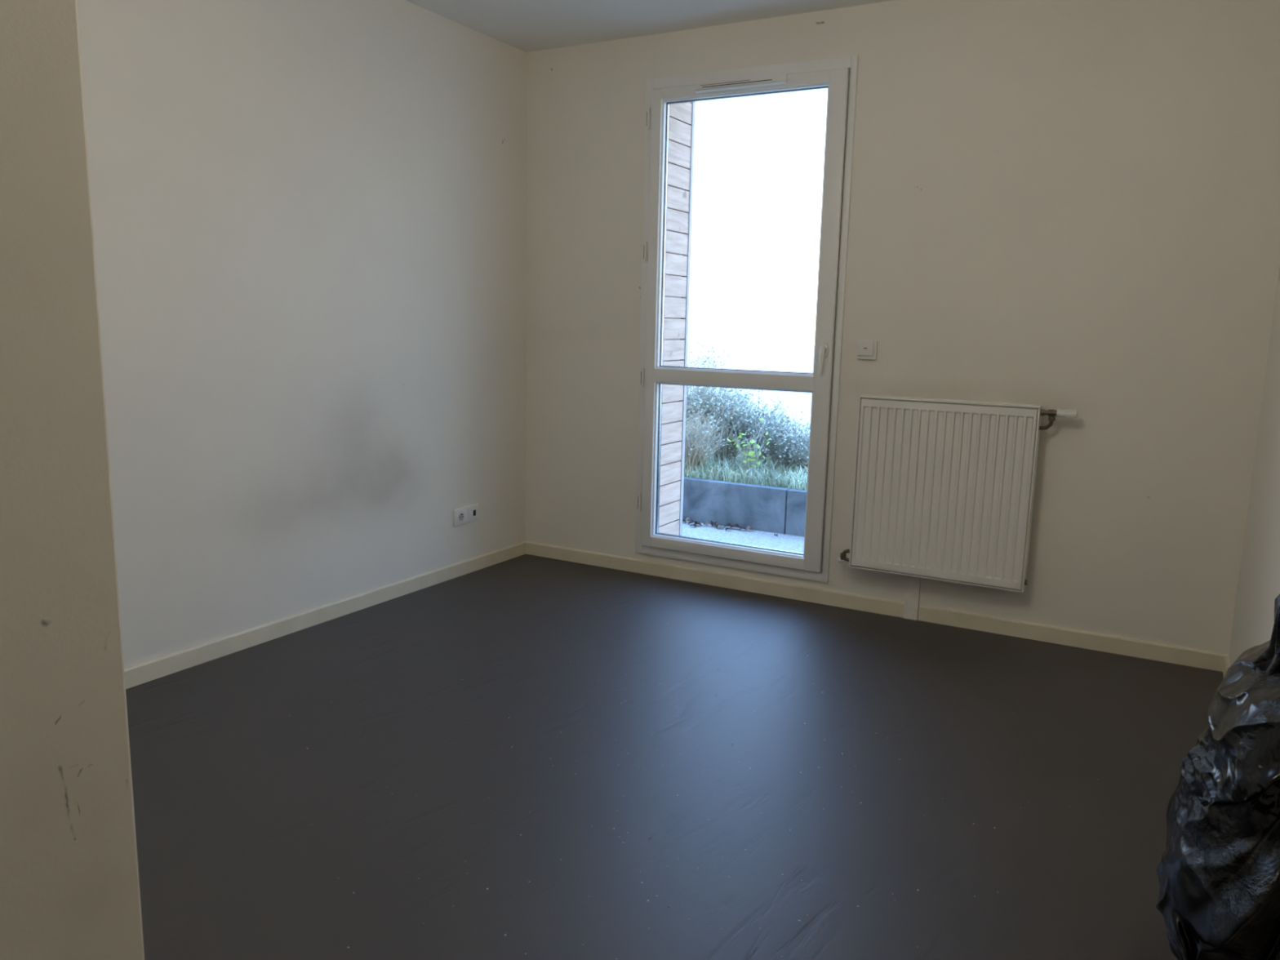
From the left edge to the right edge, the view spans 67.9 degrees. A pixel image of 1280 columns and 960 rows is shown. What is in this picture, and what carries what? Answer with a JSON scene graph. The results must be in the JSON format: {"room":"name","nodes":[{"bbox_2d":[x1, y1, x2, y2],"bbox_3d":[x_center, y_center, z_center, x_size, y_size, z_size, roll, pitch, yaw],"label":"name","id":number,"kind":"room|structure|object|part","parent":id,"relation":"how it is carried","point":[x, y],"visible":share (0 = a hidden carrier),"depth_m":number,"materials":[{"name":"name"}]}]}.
{"room":"empty room","nodes":[
{"label":"empty room","id":0,"kind":"room"},
{"bbox_2d":[0,0,144,959],"bbox_3d":[-1.948,-0.181,0.676,1.720,2.500,2.137,7,11,29],"label":"wall","id":1,"kind":"structure","parent":0,"point":[69,883],"depth_m":1.16,"materials":[{"name":"paint"}]},
{"bbox_2d":[76,0,526,668],"bbox_3d":[-2.036,-0.481,2.456,0.200,2.500,5.600,7,11,29],"label":"wall","id":2,"kind":"structure","parent":0,"point":[309,216],"depth_m":3.58,"materials":[{"name":"paint"}]},
{"bbox_2d":[124,541,525,688],"bbox_3d":[-1.402,0.574,3.609,0.012,0.066,3.251,7,11,29],"label":"baseboard","id":3,"kind":"structure","parent":2,"relation":"attached to","point":[167,664],"depth_m":3.73,"materials":[{"name":"paint"}]},
{"bbox_2d":[453,504,478,526],"bbox_3d":[-0.830,0.170,4.558,0.018,0.081,0.180,7,11,29],"label":"wall socket","id":4,"kind":"object","parent":2,"relation":"attached to","point":[468,514],"visible":1,"depth_m":4.55,"materials":[{"name":"white plastic"}]},
{"bbox_2d":[405,0,893,52],"bbox_3d":[-0.440,-1.644,1.591,3.579,0.150,5.980,7,11,29],"label":"ceiling","id":5,"kind":"structure","parent":0,"point":[525,25],"depth_m":4.02,"materials":[{"name":"paint"}]},
{"bbox_2d":[125,554,1223,959],"bbox_3d":[-0.592,0.980,1.863,3.579,0.120,5.600,7,11,29],"label":"floor","id":6,"kind":"structure","parent":0,"point":[245,859],"depth_m":2.55,"materials":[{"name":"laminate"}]},
{"bbox_2d":[153,622,1070,959],"bbox_3d":[-0.087,0.772,2.797,2.538,0.002,2.792,7,11,29],"label":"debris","id":7,"kind":"object","parent":6,"relation":"on","point":[667,623],"visible":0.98,"depth_m":2.37,"materials":[{"name":"paint"}]},
{"bbox_2d":[1155,594,1279,959],"bbox_3d":[1.081,0.588,1.733,0.209,0.768,0.653,7,11,29],"label":"bag","id":8,"kind":"object","parent":6,"relation":"on","point":[1218,871],"visible":1,"depth_m":1.57,"materials":[{"name":"black plastic"}]},
{"bbox_2d":[524,0,1279,654],"bbox_3d":[0.895,-0.709,4.215,3.579,2.500,0.360,7,11,29],"label":"wall","id":9,"kind":"structure","parent":0,"point":[1055,204],"depth_m":3.66,"materials":[{"name":"paint"}]},
{"bbox_2d":[658,102,695,535],"bbox_3d":[0.145,-0.796,4.694,0.059,2.486,0.315,7,11,29],"label":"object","id":10,"kind":"structure","parent":9,"relation":"attached to","point":[682,116],"depth_m":4.70,"materials":[{"name":"white wood"}]},
{"bbox_2d":[684,535,799,552],"bbox_3d":[0.532,0.373,4.658,0.940,0.033,0.320,7,11,29],"label":"trim","id":11,"kind":"structure","parent":9,"relation":"attached to","point":[684,535],"depth_m":4.82,"materials":[{"name":"metal"}]},
{"bbox_2d":[635,54,858,582],"bbox_3d":[0.435,-0.683,4.271,0.981,2.206,0.151,7,11,29],"label":"window","id":12,"kind":"structure","parent":9,"relation":"in","point":[838,75],"depth_m":4.20,"materials":[{"name":"white plastic"}]},
{"bbox_2d":[693,73,787,93],"bbox_3d":[0.428,-1.697,4.066,0.420,0.040,0.029,7,11,29],"label":"vent","id":13,"kind":"object","parent":12,"relation":"attached to","point":[755,82],"depth_m":4.07,"materials":[{"name":"white plastic"}]},
{"bbox_3d":[0.779,-0.516,4.039,0.034,0.132,0.044,7,11,29],"label":"handle","id":14,"kind":"part","parent":12,"relation":"part of","materials":[{"name":"white plastic"}]},
{"bbox_2d":[856,340,877,359],"bbox_3d":[0.952,-0.546,3.986,0.084,0.080,0.022,7,11,29],"label":"wall control box","id":15,"kind":"object","parent":9,"relation":"attached to","point":[866,349],"visible":1,"depth_m":3.98,"materials":[{"name":"white plastic"}]},
{"bbox_3d":[0.945,-0.552,3.982,0.068,0.061,0.010,7,11,29],"label":"plate","id":16,"kind":"part","parent":15,"relation":"part of","materials":[{"name":"white plastic"}]},
{"bbox_2d":[524,541,1228,671],"bbox_3d":[0.776,0.515,4.256,3.179,0.066,0.012,7,11,29],"label":"baseboard","id":17,"kind":"structure","parent":9,"relation":"attached to","point":[1211,660],"depth_m":4.07,"materials":[{"name":"paint"}]},
{"bbox_2d":[903,575,920,620],"bbox_3d":[1.157,0.444,4.024,0.058,0.300,0.020,7,11,29],"label":"pipe cover","id":18,"kind":"object","parent":9,"relation":"attached to","point":[913,586],"visible":0.56,"depth_m":4.02,"materials":[{"name":"paint"}]},
{"bbox_2d":[837,394,1077,592],"bbox_3d":[1.259,0.041,3.855,0.885,0.732,0.104,7,11,29],"label":"radiator","id":19,"kind":"object","parent":9,"relation":"attached to","point":[944,489],"visible":1,"depth_m":3.82,"materials":[{"name":"metal"}]},
{"bbox_2d":[859,394,1042,408],"bbox_3d":[1.229,-0.316,3.796,0.698,0.010,0.065,7,11,29],"label":"grille","id":20,"kind":"object","parent":19,"relation":"attached to","point":[868,398],"depth_m":3.79,"materials":[{"name":"metal"}]},
{"bbox_3d":[1.233,0.040,3.879,0.683,0.711,0.012,7,11,29],"label":"panel","id":21,"kind":"part","parent":19,"relation":"part of","materials":[{"name":"metal"}]},
{"bbox_2d":[1228,266,1279,666],"bbox_3d":[0.910,-0.142,0.837,0.200,2.500,5.600,7,11,29],"label":"wall","id":22,"kind":"structure","parent":0,"point":[1259,580],"depth_m":2.95,"materials":[{"name":"paint"}]},
{"bbox_2d":[1222,655,1230,677],"bbox_3d":[0.837,1.034,1.170,0.012,0.066,5.388,7,11,29],"label":"baseboard","id":23,"kind":"structure","parent":22,"relation":"attached to","point":[1227,663],"depth_m":3.43,"materials":[{"name":"paint"}]},
{"label":"outside","id":24,"kind":"structure","parent":0,"visible":0},
{"bbox_2d":[684,437,808,490],"bbox_3d":[1.844,0.269,7.378,10.000,1.052,3.840,7,11,29],"label":"bank","id":25,"kind":"object","parent":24,"point":[739,455],"depth_m":6.25,"materials":[{"name":"plant"}]},
{"bbox_2d":[684,403,737,475],"bbox_3d":[0.379,-0.264,6.218,0.609,0.479,0.540,7,11,29],"label":"shrub","id":26,"kind":"object","parent":25,"relation":"on","point":[694,455],"visible":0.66,"depth_m":6.12,"materials":[{"name":"green plant"}]},
{"bbox_2d":[685,340,747,447],"bbox_3d":[0.323,-0.535,6.612,0.645,0.878,0.697,-2,10,-18],"label":"shrub","id":27,"kind":"object","parent":25,"relation":"on","point":[703,389],"visible":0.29,"depth_m":6.53,"materials":[{"name":"green plant"}]},
{"bbox_2d":[686,386,767,465],"bbox_3d":[0.557,-0.407,6.598,0.646,0.642,0.657,7,11,29],"label":"shrub","id":28,"kind":"object","parent":25,"relation":"on","point":[723,411],"visible":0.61,"depth_m":6.51,"materials":[{"name":"green plant"}]},
{"bbox_2d":[725,417,774,477],"bbox_3d":[0.706,-0.202,6.105,0.330,0.408,0.354,-2,10,-17],"label":"shrub","id":29,"kind":"object","parent":25,"relation":"on","point":[752,452],"visible":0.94,"depth_m":6.11,"materials":[{"name":"green plant"}]},
{"bbox_2d":[718,389,803,466],"bbox_3d":[0.784,-0.347,6.519,0.634,0.561,0.598,7,11,29],"label":"shrub","id":30,"kind":"object","parent":25,"relation":"on","point":[771,417],"visible":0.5,"depth_m":6.48,"materials":[{"name":"green plant"}]},
{"bbox_2d":[730,406,810,471],"bbox_3d":[0.973,-0.271,6.414,0.637,0.455,0.543,7,11,29],"label":"shrub","id":31,"kind":"object","parent":25,"relation":"on","point":[776,444],"visible":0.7,"depth_m":6.36,"materials":[{"name":"green plant"}]},
{"bbox_2d":[773,425,809,476],"bbox_3d":[1.128,-0.202,6.256,0.498,0.378,0.572,7,11,29],"label":"shrub","id":32,"kind":"object","parent":25,"relation":"on","point":[802,455],"visible":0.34,"depth_m":6.21,"materials":[{"name":"green plant"}]},
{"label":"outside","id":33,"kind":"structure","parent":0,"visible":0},
{"bbox_2d":[687,341,814,435],"bbox_3d":[39.559,-8.069,76.349,180.000,0.100,155.500,7,11,29],"label":"field","id":34,"kind":"structure","parent":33,"point":[777,357],"depth_m":92.85,"materials":[{"name":"white"}]},
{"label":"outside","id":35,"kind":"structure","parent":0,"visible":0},
{"bbox_2d":[682,520,804,552],"bbox_3d":[1.100,0.500,5.029,15.000,0.135,0.880,7,11,29],"label":"terrace","id":36,"kind":"object","parent":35,"point":[751,537],"depth_m":5.56,"materials":[{"name":"grey concrete"}]},
{"bbox_2d":[729,523,740,528],"bbox_3d":[0.578,0.282,5.744,0.054,0.030,0.050,-5,12,-34],"label":"dead leaf","id":37,"kind":"object","parent":36,"relation":"on","point":[735,524],"visible":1,"depth_m":5.75,"materials":[{"name":"brown plant"}]},
{"bbox_2d":[682,476,789,533],"bbox_3d":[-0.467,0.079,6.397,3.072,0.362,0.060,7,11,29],"label":"planter","id":38,"kind":"object","parent":36,"relation":"on","point":[760,508],"visible":0.23,"depth_m":5.78,"materials":[{"name":"grey concrete"}]},
{"bbox_2d":[785,488,806,537],"bbox_3d":[2.196,0.386,4.934,3.020,0.362,0.060,7,11,29],"label":"edging","id":39,"kind":"object","parent":36,"relation":"on","point":[796,499],"visible":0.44,"depth_m":5.59,"materials":[{"name":"grey concrete"}]}
]}

